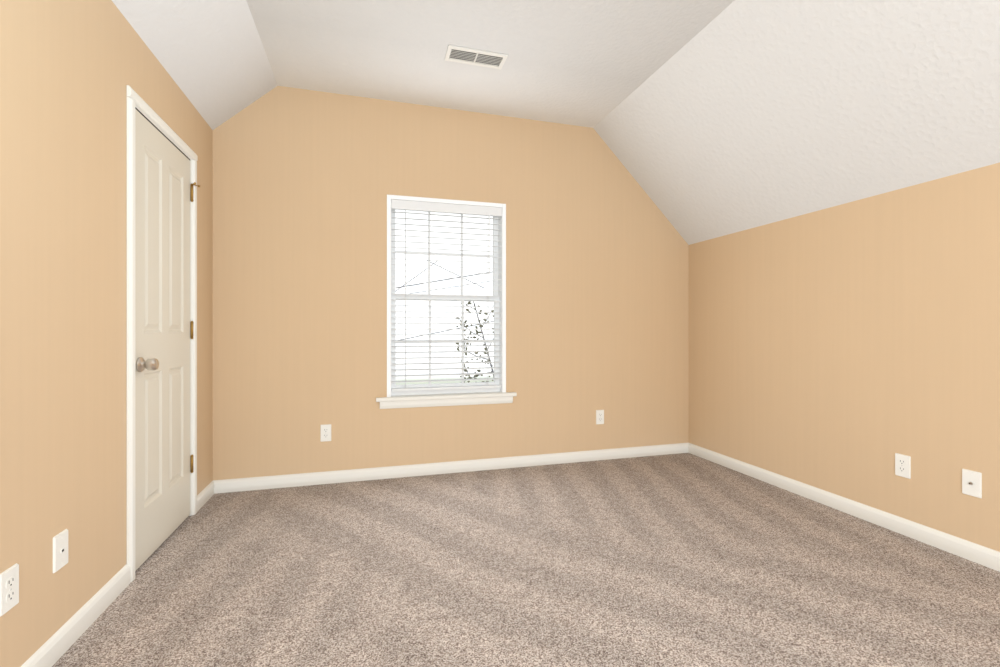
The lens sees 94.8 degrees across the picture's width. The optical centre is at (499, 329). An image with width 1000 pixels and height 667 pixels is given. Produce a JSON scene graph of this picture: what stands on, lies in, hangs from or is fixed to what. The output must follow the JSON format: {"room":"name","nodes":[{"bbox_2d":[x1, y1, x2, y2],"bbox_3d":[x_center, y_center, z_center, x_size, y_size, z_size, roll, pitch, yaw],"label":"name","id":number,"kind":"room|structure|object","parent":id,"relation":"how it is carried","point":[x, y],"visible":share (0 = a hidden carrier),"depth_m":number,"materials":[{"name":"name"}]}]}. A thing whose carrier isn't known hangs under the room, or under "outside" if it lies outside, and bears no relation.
{"room":"empty bedroom","nodes":[
{"label":"empty bedroom","id":0,"kind":"room"},
{"bbox_2d":[0,0,212,666],"bbox_3d":[-1.256,-0.245,0.534,0.160,2.630,5.440,0,0,-16],"label":"wall","id":1,"kind":"structure","parent":0,"point":[67,67],"depth_m":1.58,"materials":[{"name":"paint"}]},
{"bbox_2d":[0,563,18,616],"bbox_3d":[-1.389,0.735,1.303,0.008,0.118,0.072,0,0,-16],"label":"outlet","id":2,"kind":"object","parent":1,"relation":"attached to","point":[9,579],"visible":1,"depth_m":1.30,"materials":[{"name":"white plastic"}]},
{"bbox_2d":[53,529,67,572],"bbox_3d":[-1.452,0.730,1.523,0.008,0.118,0.072,0,0,-16],"label":"outlet","id":3,"kind":"object","parent":1,"relation":"attached to","point":[60,541],"visible":1,"depth_m":1.51,"materials":[{"name":"white plastic"}]},
{"bbox_2d":[127,85,197,581],"bbox_3d":[-1.753,0.018,2.300,0.177,2.104,0.790,0,0,-16],"label":"door frame","id":4,"kind":"structure","parent":1,"relation":"in","point":[134,100],"depth_m":1.97,"materials":[{"name":"white wood"}]},
{"bbox_2d":[190,182,199,472],"bbox_3d":[-1.775,-0.011,2.651,0.069,1.667,0.065,0,0,-16],"label":"door hinge","id":5,"kind":"object","parent":4,"relation":"attached to","point":[191,186],"depth_m":2.64,"materials":[{"name":"metal"}]},
{"bbox_2d":[135,109,189,570],"bbox_3d":[-1.669,0.044,2.324,0.105,2.028,0.672,0,0,-16],"label":"door","id":6,"kind":"structure","parent":1,"relation":"in","point":[162,172],"depth_m":2.27,"materials":[{"name":"white wood"}]},
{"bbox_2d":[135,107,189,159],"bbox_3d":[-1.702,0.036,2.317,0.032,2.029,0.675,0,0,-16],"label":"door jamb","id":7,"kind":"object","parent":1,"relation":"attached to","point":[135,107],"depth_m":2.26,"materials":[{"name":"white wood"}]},
{"bbox_2d":[112,0,277,129],"bbox_3d":[-1.059,-1.555,0.591,0.530,0.490,5.120,0,0,-16],"label":"ceiling","id":8,"kind":"structure","parent":0,"point":[213,50],"depth_m":2.41,"materials":[{"name":"white paint"}]},
{"bbox_2d":[213,86,688,479],"bbox_3d":[-0.138,-0.445,3.602,4.000,3.030,0.160,0,0,-16],"label":"wall","id":9,"kind":"structure","parent":0,"point":[597,275],"depth_m":3.36,"materials":[{"name":"paint"}]},
{"bbox_2d":[320,424,330,441],"bbox_3d":[-1.214,0.718,3.206,0.072,0.118,0.008,0,0,-16],"label":"outlet","id":10,"kind":"object","parent":9,"relation":"attached to","point":[325,430],"visible":1,"depth_m":3.20,"materials":[{"name":"white plastic"}]},
{"bbox_2d":[387,195,505,396],"bbox_3d":[-0.407,-0.247,3.525,0.900,1.465,0.159,0,0,-16],"label":"window","id":11,"kind":"structure","parent":9,"relation":"in","point":[497,262],"depth_m":3.54,"materials":[{"name":"white plastic"}]},
{"bbox_2d":[391,199,501,391],"bbox_3d":[-0.394,-0.250,3.477,0.834,1.396,0.069,0,0,-16],"label":"window blinds","id":12,"kind":"object","parent":11,"relation":"attached to","point":[405,205],"depth_m":3.46,"materials":[{"name":"white plastic"}]},
{"bbox_2d":[376,392,516,408],"bbox_3d":[-0.388,0.526,3.459,1.050,0.084,0.100,0,0,-16],"label":"trim","id":13,"kind":"structure","parent":9,"relation":"attached to","point":[476,398],"depth_m":3.42,"materials":[{"name":"white wood"}]},
{"bbox_2d":[596,410,603,423],"bbox_3d":[0.826,0.718,3.791,0.072,0.118,0.008,0,0,-16],"label":"outlet","id":14,"kind":"object","parent":9,"relation":"attached to","point":[599,413],"visible":1,"depth_m":3.79,"materials":[{"name":"white plastic"}]},
{"bbox_2d":[246,0,734,127],"bbox_3d":[0.333,-1.730,0.990,2.365,0.140,5.120,0,0,-16],"label":"ceiling","id":15,"kind":"structure","parent":0,"point":[570,62],"depth_m":2.71,"materials":[{"name":"white paint"}]},
{"bbox_2d":[445,45,507,69],"bbox_3d":[-0.146,-1.656,2.797,0.360,0.008,0.150,0,0,-16],"label":"ceiling vent","id":16,"kind":"object","parent":15,"relation":"in","point":[458,54],"visible":1,"depth_m":2.79,"materials":[{"name":"silver metal"}]},
{"bbox_2d":[52,453,999,666],"bbox_3d":[0.590,1.120,1.064,4.000,0.100,5.440,0,0,-16],"label":"floor","id":17,"kind":"structure","parent":0,"point":[680,559],"depth_m":1.97,"materials":[{"name":"beige carpet"}]},
{"bbox_2d":[593,0,999,244],"bbox_3d":[1.981,-1.272,1.463,1.065,1.055,5.120,0,0,-16],"label":"ceiling slope","id":18,"kind":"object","parent":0,"point":[775,110],"visible":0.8,"depth_m":2.42,"materials":[{"name":"white paint"}]},
{"bbox_2d":[689,163,999,551],"bbox_3d":[2.435,0.062,1.593,0.160,2.015,5.440,0,0,-16],"label":"wall","id":19,"kind":"structure","parent":0,"point":[827,345],"depth_m":2.58,"materials":[{"name":"paint"}]},
{"bbox_2d":[21,443,999,666],"bbox_3d":[0.590,1.028,1.064,3.680,0.083,5.120,0,0,-16],"label":"baseboard","id":20,"kind":"structure","parent":19,"relation":"attached to","point":[51,651],"depth_m":3.04,"materials":[{"name":"white"}]},
{"bbox_2d":[895,453,910,478],"bbox_3d":[2.112,0.713,2.415,0.008,0.118,0.072,0,0,-16],"label":"outlet","id":21,"kind":"object","parent":19,"relation":"attached to","point":[902,462],"visible":1,"depth_m":2.41,"materials":[{"name":"white plastic"}]},
{"bbox_2d":[962,469,981,497],"bbox_3d":[2.188,0.713,2.138,0.016,0.118,0.072,0,0,-16],"label":"outlet","id":22,"kind":"object","parent":19,"relation":"attached to","point":[971,480],"visible":1,"depth_m":2.13,"materials":[{"name":"white plastic"}]},
{"label":"outside","id":23,"kind":"structure","parent":0,"visible":0},
{"bbox_2d":[395,210,493,384],"bbox_3d":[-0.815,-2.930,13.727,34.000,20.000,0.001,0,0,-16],"label":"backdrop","id":24,"kind":"structure","parent":23,"point":[414,305],"depth_m":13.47,"materials":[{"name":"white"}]},
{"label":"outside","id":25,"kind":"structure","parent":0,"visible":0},
{"bbox_2d":[395,259,493,339],"bbox_3d":[-1.454,-0.658,12.504,6.019,2.567,0.028,0,0,-16],"label":"power lines","id":26,"kind":"structure","parent":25,"point":[425,259],"depth_m":12.42,"materials":[{"name":"grey"}]},
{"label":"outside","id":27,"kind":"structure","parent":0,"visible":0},
{"bbox_2d":[455,301,493,382],"bbox_3d":[-0.327,1.589,6.645,0.761,4.164,0.429,0,0,-26],"label":"tree","id":28,"kind":"object","parent":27,"point":[468,303],"visible":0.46,"depth_m":6.60,"materials":[{"name":"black plant"}]}
]}

